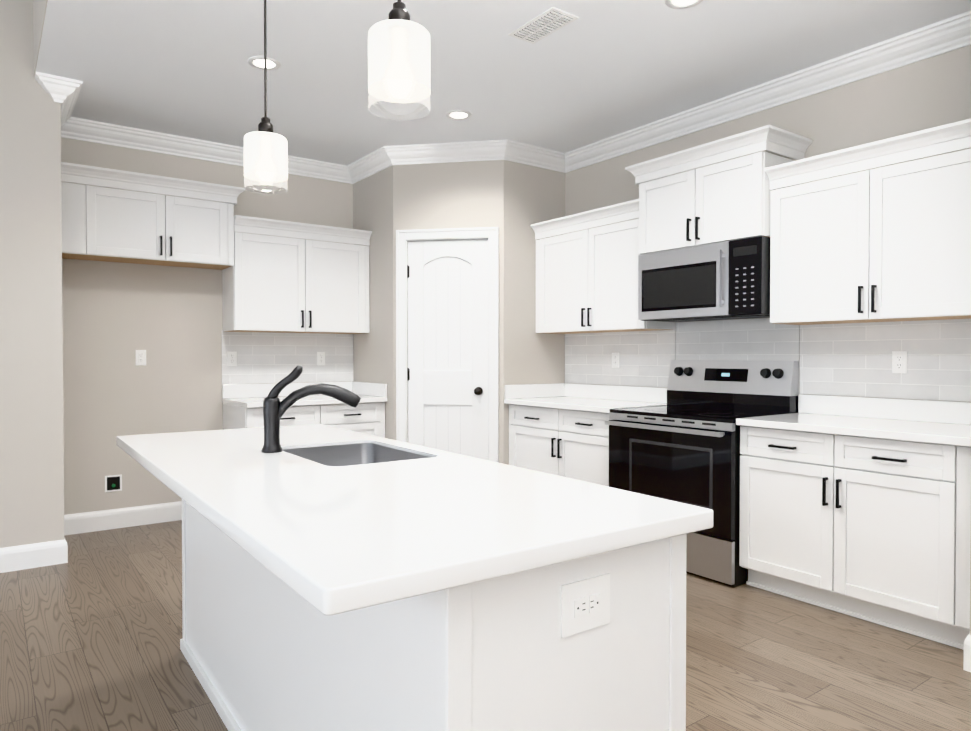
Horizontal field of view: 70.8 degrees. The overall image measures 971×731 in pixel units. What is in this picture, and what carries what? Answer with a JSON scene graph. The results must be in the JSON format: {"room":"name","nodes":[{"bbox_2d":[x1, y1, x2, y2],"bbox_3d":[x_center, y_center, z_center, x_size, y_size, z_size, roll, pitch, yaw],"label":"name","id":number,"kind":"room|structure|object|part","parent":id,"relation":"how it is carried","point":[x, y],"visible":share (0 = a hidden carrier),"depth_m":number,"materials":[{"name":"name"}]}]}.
{"room":"kitchen","nodes":[
{"label":"kitchen","id":0,"kind":"room"},
{"bbox_2d":[0,0,63,547],"bbox_3d":[-5.441,-0.780,2.618,6.430,4.000,0.970,-1,1,-36],"label":"wall","id":1,"kind":"structure","parent":0,"point":[31,431],"depth_m":4.03,"materials":[{"name":"grey paint"}]},
{"bbox_2d":[0,537,67,572],"bbox_3d":[-5.104,1.154,2.280,6.345,0.142,0.015,-1,1,-36],"label":"baseboard","id":2,"kind":"structure","parent":1,"relation":"attached to","point":[27,556],"depth_m":4.04,"materials":[{"name":"white wood"}]},
{"bbox_2d":[64,525,71,535],"bbox_3d":[-2.767,1.123,4.447,0.015,0.142,0.690,-1,1,-36],"label":"baseboard","id":3,"kind":"structure","parent":1,"relation":"attached to","point":[65,526],"depth_m":4.78,"materials":[{"name":"white"}]},
{"bbox_2d":[33,0,47,76],"bbox_3d":[0.193,-2.197,0.209,0.124,1.099,9.530,-1,1,-36],"label":"soffit","id":4,"kind":"structure","parent":0,"point":[39,9],"depth_m":3.71,"materials":[{"name":"grey paint"}]},
{"bbox_2d":[61,137,353,514],"bbox_3d":[-1.456,-0.278,5.987,3.970,2.900,0.236,-1,1,-36],"label":"wall","id":5,"kind":"structure","parent":0,"point":[152,349],"depth_m":5.12,"materials":[{"name":"grey paint"}]},
{"bbox_2d":[61,162,100,260],"bbox_3d":[-2.807,-1.035,4.657,0.225,0.581,0.327,-1,1,-36],"label":"upper cabinet","id":6,"kind":"object","parent":5,"relation":"attached to","point":[79,201],"depth_m":4.54,"materials":[{"name":"white wood"}]},
{"bbox_2d":[64,501,181,533],"bbox_3d":[-2.537,1.114,5.082,1.133,0.142,0.015,-1,1,-36],"label":"baseboard","id":7,"kind":"structure","parent":5,"relation":"attached to","point":[85,522],"depth_m":4.99,"materials":[{"name":"white wood"}]},
{"bbox_2d":[97,167,176,265],"bbox_3d":[-2.542,-1.038,4.851,0.548,0.581,0.327,-1,1,-36],"label":"upper cabinet","id":8,"kind":"object","parent":5,"relation":"attached to","point":[134,227],"depth_m":4.75,"materials":[{"name":"white wood"}]},
{"bbox_2d":[174,178,236,269],"bbox_3d":[-2.201,-1.041,5.100,0.534,0.581,0.327,-1,1,-36],"label":"upper cabinet","id":9,"kind":"object","parent":5,"relation":"attached to","point":[206,230],"depth_m":5.01,"materials":[{"name":"white wood"}]},
{"bbox_2d":[222,230,369,333],"bbox_3d":[-1.531,-0.643,5.594,1.120,0.740,0.327,-1,1,-36],"label":"upper cabinet","id":10,"kind":"object","parent":5,"relation":"attached to","point":[274,283],"depth_m":5.42,"materials":[{"name":"white wood"}]},
{"bbox_2d":[353,160,564,464],"bbox_3d":[-0.254,-0.277,5.883,1.270,2.900,1.380,-1,1,-36],"label":"wall","id":11,"kind":"structure","parent":0,"point":[449,346],"depth_m":5.43,"materials":[{"name":"grey paint"}]},
{"bbox_3d":[-0.300,0.051,5.412,0.624,2.258,0.638,-1,1,-36],"label":"door casing","id":12,"kind":"part","parent":11,"relation":"part of","materials":[{"name":"white wood"}]},
{"bbox_3d":[-0.297,0.092,5.436,0.476,2.164,0.490,-1,1,-36],"label":"door","id":13,"kind":"part","parent":11,"relation":"part of","materials":[{"name":"white wood"}]},
{"bbox_2d":[35,11,970,183],"bbox_3d":[1.374,-1.605,1.606,3.660,0.122,10.180,-1,1,-36],"label":"crown molding","id":14,"kind":"structure","parent":11,"relation":"attached to","point":[936,39],"depth_m":4.81,"materials":[{"name":"white wood"}]},
{"bbox_2d":[505,383,563,398],"bbox_3d":[0.403,0.204,5.500,0.621,0.110,0.020,-1,1,-36],"label":"backsplash","id":15,"kind":"structure","parent":11,"relation":"attached to","point":[521,391],"depth_m":5.46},
{"bbox_2d":[0,520,970,730],"bbox_3d":[-1.028,1.283,-0.032,10.400,0.050,10.500,-1,1,-36],"label":"floor","id":16,"kind":"structure","parent":0,"point":[91,635],"depth_m":2.83,"materials":[{"name":"brown wood"}]},
{"bbox_2d":[222,381,387,437],"bbox_3d":[-1.440,0.664,5.483,1.128,1.030,0.645,-1,1,-36],"label":"base cabinet","id":17,"kind":"object","parent":16,"relation":"on","point":[242,405],"visible":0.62,"depth_m":5.39,"materials":[{"name":"white wood"}]},
{"bbox_2d":[222,381,387,407],"bbox_3d":[-1.440,0.222,5.476,1.128,0.146,0.645,-1,1,-36],"label":"countertop","id":18,"kind":"structure","parent":17,"relation":"on","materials":[{"name":"white stone"}]},
{"bbox_2d":[180,501,686,730],"bbox_3d":[-0.429,0.786,2.213,0.632,0.880,2.166,-1,1,-35],"label":"kitchen island","id":19,"kind":"object","parent":16,"relation":"on","point":[598,644],"depth_m":1.41,"materials":[{"name":"white wood"}]},
{"bbox_2d":[116,425,712,620],"bbox_3d":[-0.525,0.326,2.186,0.898,0.040,2.310,-1,1,-35],"label":"island countertop","id":20,"kind":"structure","parent":19,"relation":"on","point":[345,540],"depth_m":1.47,"materials":[{"name":"white stone"}]},
{"bbox_2d":[256,365,360,452],"bbox_3d":[-0.622,0.150,2.443,0.331,0.304,0.147,-1,1,-35],"label":"faucet","id":21,"kind":"object","parent":20,"relation":"on","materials":[{"name":"grey metal"}]},
{"bbox_2d":[292,441,419,464],"bbox_3d":[-0.468,0.432,2.410,0.408,0.232,0.582,-1,1,-35],"label":"sink","id":22,"kind":"object","parent":20,"relation":"in","point":[363,450],"depth_m":2.68,"materials":[{"name":"silver metal"}]},
{"bbox_2d":[561,573,609,637],"bbox_3d":[0.199,0.470,1.340,0.128,0.100,0.009,-1,1,-35],"label":"outlet","id":23,"kind":"object","parent":19,"relation":"attached to","point":[585,597],"depth_m":1.34,"materials":[{"name":"white plastic"}]},
{"bbox_2d":[504,403,612,486],"bbox_3d":[0.754,0.743,5.073,0.606,0.884,1.134,-1,1,-36],"label":"base cabinet","id":24,"kind":"object","parent":16,"relation":"on","point":[568,444],"depth_m":4.84,"materials":[{"name":"white wood"}]},
{"bbox_2d":[504,395,666,414],"bbox_3d":[0.738,0.283,5.056,0.645,0.036,1.134,-1,1,-36],"label":"countertop","id":25,"kind":"structure","parent":24,"relation":"on","point":[561,402],"depth_m":4.93,"materials":[{"name":"white stone"}]},
{"bbox_2d":[605,360,797,587],"bbox_3d":[1.299,0.584,4.207,0.729,1.227,0.896,-1,1,-36],"label":"range","id":26,"kind":"object","parent":16,"relation":"on","point":[682,445],"visible":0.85,"depth_m":4.04,"materials":[{"name":"silver metal"}]},
{"bbox_2d":[739,427,970,649],"bbox_3d":[1.947,0.766,3.438,0.606,0.884,1.106,-1,1,-36],"label":"base cabinet","id":27,"kind":"object","parent":16,"relation":"on","point":[858,507],"depth_m":3.19,"materials":[{"name":"white wood"}]},
{"bbox_2d":[736,411,970,446],"bbox_3d":[1.936,0.307,3.414,0.645,0.036,1.118,-1,1,-36],"label":"countertop","id":28,"kind":"structure","parent":27,"relation":"on","point":[906,430],"depth_m":3.30,"materials":[{"name":"white stone"}]},
{"bbox_2d":[36,0,970,165],"bbox_3d":[1.516,-1.718,1.782,4.100,0.100,10.500,-1,1,-36],"label":"ceiling","id":29,"kind":"structure","parent":0,"point":[596,71],"depth_m":3.81,"materials":[{"name":"white paint"}]},
{"bbox_2d":[248,56,280,69],"bbox_3d":[-1.241,-1.694,3.831,0.176,0.006,0.176,-1,1,-36],"label":"recessed light","id":30,"kind":"object","parent":29,"relation":"in","point":[258,62],"visible":0.9,"depth_m":3.83,"materials":[{"name":"white plastic"}]},
{"bbox_2d":[244,0,287,193],"bbox_3d":[-0.818,-1.168,2.538,0.155,1.023,0.155,-1,1,-36],"label":"pendant light","id":31,"kind":"object","parent":29,"relation":"hanging from","point":[265,154],"visible":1,"depth_m":2.49,"materials":[{"name":"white glass"}]},
{"bbox_2d":[368,0,429,119],"bbox_3d":[-0.217,-1.156,1.714,0.155,1.023,0.155,-1,1,-36],"label":"pendant light","id":32,"kind":"object","parent":29,"relation":"hanging from","point":[398,56],"visible":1,"depth_m":1.66,"materials":[{"name":"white glass"}]},
{"bbox_2d":[446,110,471,119],"bbox_3d":[-0.182,-1.706,4.653,0.176,0.006,0.176,-1,1,-36],"label":"recessed light","id":33,"kind":"object","parent":29,"relation":"in","point":[458,114],"visible":1,"depth_m":4.64,"materials":[{"name":"white plastic"}]},
{"bbox_2d":[508,7,578,43],"bbox_3d":[0.284,-1.687,3.403,0.170,0.010,0.340,-1,1,-36],"label":"ceiling vent","id":34,"kind":"object","parent":29,"relation":"in","point":[548,22],"visible":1,"depth_m":3.39,"materials":[{"name":"white metal"}]},
{"bbox_2d":[665,0,702,8],"bbox_3d":[0.916,-1.685,3.140,0.176,0.006,0.176,-1,1,-36],"label":"recessed light","id":35,"kind":"object","parent":29,"relation":"in","point":[679,4],"visible":1,"depth_m":3.18,"materials":[{"name":"white plastic"}]},
{"bbox_2d":[565,45,970,401],"bbox_3d":[1.369,-0.266,5.109,0.440,2.900,4.545,-1,1,-36],"label":"wall","id":36,"kind":"structure","parent":0,"point":[932,92],"depth_m":3.83,"materials":[{"name":"grey paint"}]},
{"bbox_2d":[535,218,675,333],"bbox_3d":[0.867,-0.631,5.135,0.327,0.750,1.134,-1,1,-36],"label":"upper cabinet","id":37,"kind":"object","parent":36,"relation":"attached to","point":[587,280],"depth_m":5.00,"materials":[{"name":"white wood"}]},
{"bbox_2d":[634,126,805,257],"bbox_3d":[1.440,-1.027,4.287,0.396,0.586,0.898,-1,1,-36],"label":"upper cabinet","id":38,"kind":"object","parent":36,"relation":"attached to","point":[729,200],"depth_m":4.06,"materials":[{"name":"white wood"}]},
{"bbox_2d":[638,236,769,321],"bbox_3d":[1.417,-0.511,4.277,0.437,0.437,0.894,-1,1,-36],"label":"microwave","id":39,"kind":"object","parent":38,"relation":"attached to","point":[728,280],"visible":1,"depth_m":4.11,"materials":[{"name":"silver metal"}]},
{"bbox_2d":[564,383,970,422],"bbox_3d":[1.587,0.219,4.421,0.020,0.110,3.158,-1,1,-36],"label":"backsplash","id":40,"kind":"structure","parent":36,"relation":"attached to","point":[932,411],"depth_m":3.79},
{"bbox_2d":[565,318,970,401],"bbox_3d":[1.595,-0.001,4.424,0.007,0.590,3.158,-1,1,-36],"label":"tile backsplash","id":41,"kind":"structure","parent":36,"relation":"attached to","point":[848,359],"depth_m":3.97,"materials":[{"name":"white tile"}]},
{"bbox_2d":[612,353,618,367],"bbox_3d":[0.995,-0.040,5.232,0.009,0.116,0.072,-1,1,-36],"label":"electrical outlet","id":42,"kind":"object","parent":41,"relation":"attached to","point":[615,356],"depth_m":5.23,"materials":[{"name":"white plastic"}]},
{"bbox_2d":[892,351,906,372],"bbox_3d":[2.184,-0.017,3.602,0.009,0.116,0.072,-1,1,-36],"label":"electrical outlet","id":43,"kind":"object","parent":41,"relation":"attached to","point":[899,361],"depth_m":3.60,"materials":[{"name":"white plastic"}]},
{"bbox_2d":[770,142,970,324],"bbox_3d":[2.063,-0.608,3.496,0.327,0.750,1.120,-1,1,-36],"label":"upper cabinet","id":44,"kind":"object","parent":36,"relation":"attached to","point":[890,243],"depth_m":3.39,"materials":[{"name":"white wood"}]},
{"bbox_2d":[970,546,970,634],"bbox_3d":[4.100,-0.203,0.740,1.180,2.900,5.735,-1,1,-36],"label":"wall","id":45,"kind":"structure","parent":0,"point":[970,590],"depth_m":2.72,"materials":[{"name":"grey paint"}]},
{"bbox_2d":[963,634,970,671],"bbox_3d":[3.584,1.180,0.454,0.015,0.142,5.650,-1,1,-36],"label":"baseboard","id":46,"kind":"structure","parent":45,"relation":"attached to","point":[967,643],"depth_m":2.72,"materials":[{"name":"white wood"}]}
]}

